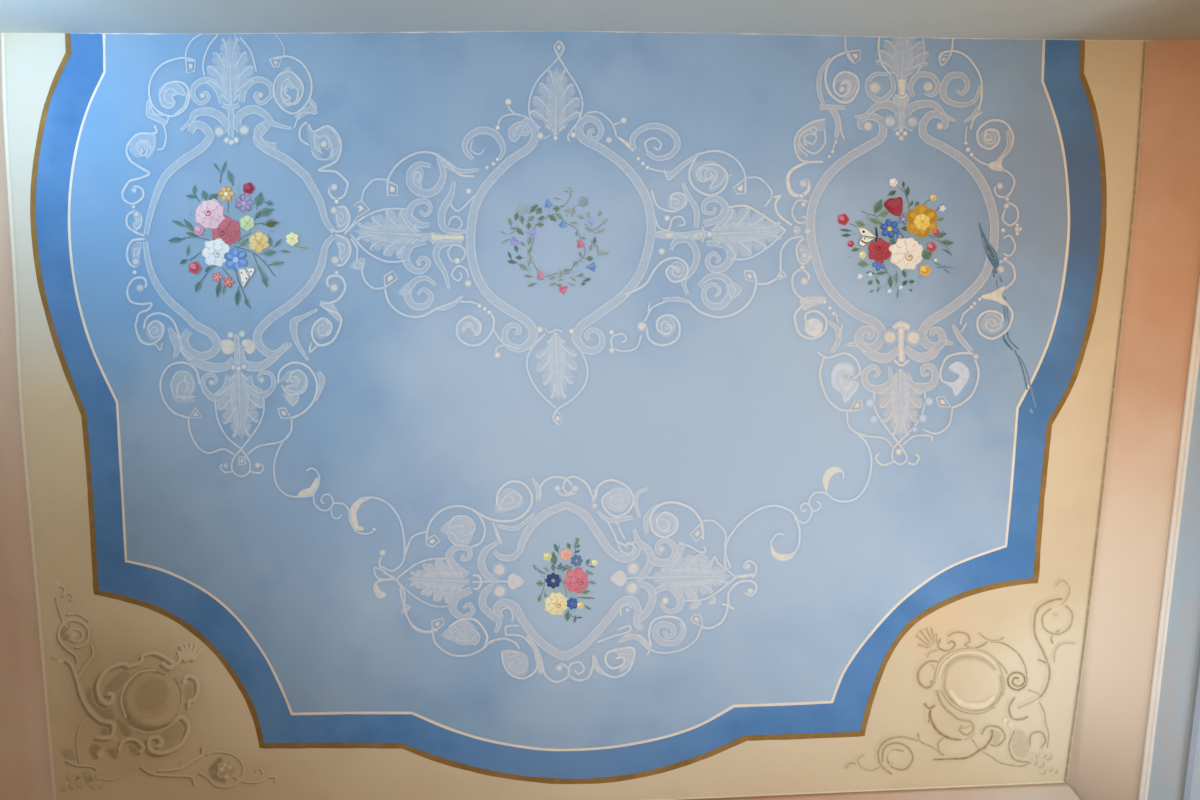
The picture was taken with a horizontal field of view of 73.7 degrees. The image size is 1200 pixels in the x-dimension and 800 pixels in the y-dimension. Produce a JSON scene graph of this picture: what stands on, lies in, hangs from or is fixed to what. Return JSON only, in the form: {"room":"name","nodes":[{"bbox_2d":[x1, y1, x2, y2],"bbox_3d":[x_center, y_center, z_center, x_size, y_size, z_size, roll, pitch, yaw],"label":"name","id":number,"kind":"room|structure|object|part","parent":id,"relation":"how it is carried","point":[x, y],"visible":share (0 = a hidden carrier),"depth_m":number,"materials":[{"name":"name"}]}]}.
{"room":"historic interior","nodes":[
{"label":"historic interior","id":0,"kind":"room"},
{"bbox_2d":[0,33,1199,799],"bbox_3d":[-0.271,0.186,2.472,4.042,0.185,3.072,1,-83,0],"label":"ceiling","id":1,"kind":"structure","parent":0,"point":[222,719],"depth_m":2.49,"materials":[{"name":"beige paint"}]},
{"bbox_2d":[1,33,56,799],"bbox_3d":[-1.746,0.169,2.445,0.036,0.001,2.461,1,-83,0],"label":"trim","id":2,"kind":"structure","parent":1,"relation":"attached to","point":[3,51],"depth_m":2.43,"materials":[{"name":"paint"}]},
{"bbox_2d":[50,579,278,792],"bbox_3d":[-1.390,0.912,2.538,0.728,0.001,0.734,1,-83,0],"label":"ornament","id":3,"kind":"object","parent":1,"relation":"attached to","point":[165,737],"visible":1,"depth_m":2.55,"materials":[{"name":"paint"}]},
{"bbox_3d":[-1.663,0.906,2.538,0.153,0.001,0.278,1,-83,0],"label":"stem","id":4,"kind":"part","parent":3,"relation":"part of","materials":[{"name":"paint"}]},
{"bbox_2d":[30,33,1106,783],"bbox_3d":[-0.107,0.062,2.427,3.167,0.001,2.371,1,-83,0],"label":"painted border","id":5,"kind":"object","parent":1,"relation":"attached to","point":[76,81],"visible":0.93,"depth_m":2.48,"materials":[{"name":"blue paint"}]},
{"bbox_2d":[70,31,1067,748],"bbox_3d":[-0.104,0.005,2.420,2.944,0.001,2.251,1,-83,0],"label":"field","id":6,"kind":"object","parent":1,"relation":"attached to","point":[730,419],"visible":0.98,"depth_m":2.42,"materials":[{"name":"blue paint"}]},
{"bbox_2d":[117,34,353,480],"bbox_3d":[-1.072,-0.406,2.369,0.702,0.001,1.326,1,-83,0],"label":"medallion","id":7,"kind":"object","parent":6,"relation":"attached to","point":[238,388],"visible":1,"depth_m":2.37,"materials":[{"name":"paint"}]},
{"bbox_3d":[-1.069,-0.803,2.318,0.056,0.001,0.129,1,-83,0],"label":"stem","id":8,"kind":"part","parent":7,"relation":"part of","materials":[{"name":"paint"}]},
{"bbox_3d":[-1.090,-0.148,2.402,0.060,0.001,0.127,1,-83,0],"label":"stem","id":9,"kind":"part","parent":7,"relation":"part of","materials":[{"name":"paint"}]},
{"bbox_2d":[167,160,309,308],"bbox_3d":[-1.099,-0.467,2.360,0.358,0.003,0.366,-43,-85,5],"label":"flower bouquet","id":10,"kind":"object","parent":6,"relation":"attached to","point":[227,228],"visible":1,"depth_m":2.36,"materials":[{"name":"paint"}]},
{"bbox_3d":[-1.153,-0.549,2.350,0.028,0.001,0.025,1,-83,0],"label":"flower","id":11,"kind":"part","parent":10,"relation":"part of","materials":[{"name":"paint"}]},
{"bbox_3d":[-1.133,-0.428,2.365,0.026,0.001,0.024,1,-83,0],"label":"flower","id":12,"kind":"part","parent":10,"relation":"part of","materials":[{"name":"paint"}]},
{"bbox_3d":[-1.115,-0.491,2.357,0.029,0.001,0.026,1,-83,0],"label":"flower","id":13,"kind":"part","parent":10,"relation":"part of","materials":[{"name":"paint"}]},
{"bbox_3d":[-1.038,-0.520,2.353,0.045,0.001,0.046,1,-83,0],"label":"green flower","id":14,"kind":"part","parent":10,"relation":"part of","materials":[{"name":"paint"}]},
{"bbox_2d":[238,267,254,287],"bbox_3d":[-1.048,-0.363,2.372,0.052,0.001,0.062,1,-83,0],"label":"butterfly","id":15,"kind":"object","parent":6,"relation":"attached to","point":[246,273],"visible":1,"depth_m":2.37,"materials":[{"name":"paint"}]},
{"bbox_2d":[269,430,409,575],"bbox_3d":[-0.791,0.318,2.461,0.544,0.001,0.204,38,-84,-4],"label":"tendrils","id":16,"kind":"object","parent":6,"relation":"attached to","point":[316,498],"visible":1,"depth_m":2.46,"materials":[{"name":"paint"}]},
{"bbox_2d":[499,186,609,294],"bbox_3d":[-0.130,-0.467,2.358,0.301,0.002,0.313,43,-85,-5],"label":"flower wreath","id":17,"kind":"object","parent":6,"relation":"attached to","point":[522,208],"visible":1,"depth_m":2.36,"materials":[{"name":"paint"}]},
{"bbox_3d":[-0.253,-0.471,2.357,0.030,0.001,0.026,-13,-83,2],"label":"bell flower","id":18,"kind":"part","parent":17,"relation":"part of","materials":[{"name":"paint"}]},
{"bbox_3d":[-0.200,-0.489,2.355,0.026,0.001,0.024,-18,-83,2],"label":"bell flower","id":19,"kind":"part","parent":17,"relation":"part of","materials":[{"name":"paint"}]},
{"bbox_3d":[-0.179,-0.369,2.370,0.024,0.001,0.026,-39,-84,5],"label":"bell flower","id":20,"kind":"part","parent":17,"relation":"part of","materials":[{"name":"paint"}]},
{"bbox_3d":[-0.154,-0.571,2.344,0.025,0.001,0.028,-44,-85,5],"label":"bell flower","id":21,"kind":"part","parent":17,"relation":"part of","materials":[{"name":"paint"}]},
{"bbox_3d":[-0.126,-0.455,2.360,0.167,0.001,0.184,1,-83,0],"label":"stem","id":22,"kind":"part","parent":17,"relation":"part of","materials":[{"name":"paint"}]},
{"bbox_3d":[-0.113,-0.515,2.351,0.024,0.001,0.026,-19,-83,3],"label":"bell flower","id":23,"kind":"part","parent":17,"relation":"part of","materials":[{"name":"paint"}]},
{"bbox_3d":[-0.109,-0.325,2.375,0.030,0.001,0.027,1,-83,0],"label":"bell flower","id":24,"kind":"part","parent":17,"relation":"part of","materials":[{"name":"paint"}]},
{"bbox_3d":[-0.056,-0.460,2.358,0.026,0.001,0.028,1,-83,0],"label":"bell flower","id":25,"kind":"part","parent":17,"relation":"part of","materials":[{"name":"paint"}]},
{"bbox_3d":[-0.027,-0.527,2.349,0.024,0.001,0.022,38,-84,-4],"label":"bell flower","id":26,"kind":"part","parent":17,"relation":"part of","materials":[{"name":"paint"}]},
{"bbox_3d":[-0.024,-0.390,2.367,0.032,0.001,0.028,-28,-84,4],"label":"bell flower","id":27,"kind":"part","parent":17,"relation":"part of","materials":[{"name":"paint"}]},
{"bbox_2d":[369,472,761,686],"bbox_3d":[-0.108,0.565,2.490,1.222,0.001,0.695,1,-83,0],"label":"medallion","id":28,"kind":"object","parent":6,"relation":"attached to","point":[690,575],"visible":1,"depth_m":2.49,"materials":[{"name":"paint"}]},
{"bbox_2d":[533,538,597,622],"bbox_3d":[-0.108,0.561,2.489,0.203,0.002,0.279,1,-83,0],"label":"flower bouquet","id":29,"kind":"object","parent":6,"relation":"attached to","point":[566,579],"visible":1,"depth_m":2.49,"materials":[{"name":"paint"}]},
{"bbox_3d":[-0.129,0.643,2.499,0.021,0.001,0.024,37,-84,-4],"label":"flower","id":30,"kind":"part","parent":29,"relation":"part of","materials":[{"name":"paint"}]},
{"bbox_3d":[-0.059,0.570,2.490,0.022,0.001,0.025,37,-84,-4],"label":"flower","id":31,"kind":"part","parent":29,"relation":"part of","materials":[{"name":"paint"}]},
{"bbox_2d":[343,36,802,426],"bbox_3d":[-0.086,-0.479,2.357,1.173,0.001,0.963,-35,-84,4],"label":"medallion","id":32,"kind":"object","parent":6,"relation":"attached to","point":[556,360],"visible":1,"depth_m":2.36,"materials":[{"name":"paint"}]},
{"bbox_3d":[-0.472,-0.480,2.358,0.144,0.001,0.059,1,-83,0],"label":"stem","id":33,"kind":"part","parent":32,"relation":"part of","materials":[{"name":"paint"}]},
{"bbox_3d":[0.255,-0.486,2.355,0.186,0.001,0.056,1,-83,0],"label":"stem","id":34,"kind":"part","parent":32,"relation":"part of","materials":[{"name":"paint"}]},
{"bbox_2d":[720,431,875,568],"bbox_3d":[0.622,0.340,2.460,0.589,0.001,0.213,-39,-84,5],"label":"tendrils","id":35,"kind":"object","parent":6,"relation":"attached to","point":[805,507],"visible":1,"depth_m":2.46,"materials":[{"name":"paint"}]},
{"bbox_2d":[858,227,877,246],"bbox_3d":[0.787,-0.480,2.352,0.062,0.001,0.059,1,-83,0],"label":"butterfly","id":36,"kind":"object","parent":6,"relation":"attached to","point":[867,237],"visible":1,"depth_m":2.35,"materials":[{"name":"paint"}]},
{"bbox_2d":[838,178,953,298],"bbox_3d":[0.876,-0.477,2.353,0.320,0.003,0.329,-25,-83,3],"label":"flower bouquet","id":37,"kind":"object","parent":6,"relation":"attached to","point":[911,236],"visible":1,"depth_m":2.35,"materials":[{"name":"paint"}]},
{"bbox_3d":[0.820,-0.446,2.357,0.023,0.001,0.021,1,-83,0],"label":"flower","id":38,"kind":"part","parent":37,"relation":"part of","materials":[{"name":"paint"}]},
{"bbox_3d":[0.912,-0.420,2.360,0.032,0.001,0.028,1,-83,0],"label":"flower","id":39,"kind":"part","parent":37,"relation":"part of","materials":[{"name":"paint"}]},
{"bbox_2d":[783,36,1022,469],"bbox_3d":[0.888,-0.429,2.361,0.718,0.001,1.296,1,-83,0],"label":"medallion","id":40,"kind":"object","parent":6,"relation":"attached to","point":[899,401],"visible":1,"depth_m":2.35,"materials":[{"name":"paint"}]},
{"bbox_3d":[0.903,-0.169,2.394,0.060,0.001,0.162,-4,-83,1],"label":"stem","id":41,"kind":"part","parent":40,"relation":"part of","materials":[{"name":"paint"}]},
{"bbox_3d":[0.870,-0.841,2.308,0.066,0.001,0.185,1,-83,0],"label":"stem","id":42,"kind":"part","parent":40,"relation":"part of","materials":[{"name":"paint"}]},
{"bbox_2d":[979,223,1035,412],"bbox_3d":[1.210,-0.241,2.383,0.049,0.001,0.598,-18,-83,2],"label":"flaking streak","id":43,"kind":"object","parent":6,"relation":"attached to","point":[991,253],"visible":1,"depth_m":2.37,"materials":[{"name":"paint"}]},
{"bbox_2d":[0,0,1199,40],"bbox_3d":[-0.044,-1.232,1.985,5.239,0.750,0.468,0,-83,0],"label":"beam","id":44,"kind":"structure","parent":1,"relation":"attached to","point":[1146,20],"depth_m":2.14,"materials":[{"name":"white paint"}]},
{"bbox_2d":[58,31,1143,40],"bbox_3d":[0.003,-1.045,2.284,3.499,0.005,0.019,0,-83,0],"label":"trim","id":45,"kind":"structure","parent":1,"relation":"attached to","point":[460,31],"depth_m":2.28,"materials":[{"name":"white paint"}]},
{"bbox_2d":[631,781,1064,799],"bbox_3d":[0.424,1.281,2.581,2.141,0.001,0.166,1,-83,0],"label":"trim","id":46,"kind":"structure","parent":1,"relation":"attached to","point":[1040,782],"depth_m":2.58,"materials":[{"name":"paint"}]},
{"bbox_2d":[844,578,1075,776],"bbox_3d":[1.138,0.882,2.527,0.739,0.001,0.682,1,-83,0],"label":"ornament","id":47,"kind":"object","parent":1,"relation":"attached to","point":[1018,744],"visible":1,"depth_m":2.54,"materials":[{"name":"paint"}]},
{"bbox_3d":[1.139,1.112,2.557,0.261,0.001,0.114,-3,-83,1],"label":"stem","id":48,"kind":"part","parent":47,"relation":"part of","materials":[{"name":"paint"}]},
{"bbox_3d":[1.412,0.800,2.517,0.167,0.001,0.386,1,-83,0],"label":"stem","id":49,"kind":"part","parent":47,"relation":"part of","materials":[{"name":"paint"}]},
{"bbox_2d":[1063,41,1146,781],"bbox_3d":[1.534,0.082,2.425,0.034,0.001,2.314,1,-83,0],"label":"trim","id":50,"kind":"structure","parent":1,"relation":"attached to","point":[1144,46],"depth_m":2.42,"materials":[{"name":"paint"}]},
{"bbox_2d":[1147,361,1199,799],"bbox_3d":[1.827,0.368,0.428,0.155,3.965,2.802,1,-83,0],"label":"wall","id":51,"kind":"structure","parent":0,"point":[1183,632],"depth_m":2.39,"materials":[{"name":"white paint"}]},
{"bbox_2d":[1138,276,1199,799],"bbox_3d":[1.755,0.116,2.388,0.042,0.012,2.802,1,-83,0],"label":"trim","id":52,"kind":"structure","parent":51,"relation":"attached to","point":[1194,359],"depth_m":2.43,"materials":[{"name":"white paint"}]},
{"bbox_2d":[1180,646,1199,799],"bbox_3d":[1.751,0.136,2.229,0.013,0.022,2.802,1,-83,0],"label":"trim","id":53,"kind":"structure","parent":51,"relation":"attached to","point":[1195,713],"depth_m":2.33,"materials":[{"name":"grey paint"}]}
]}

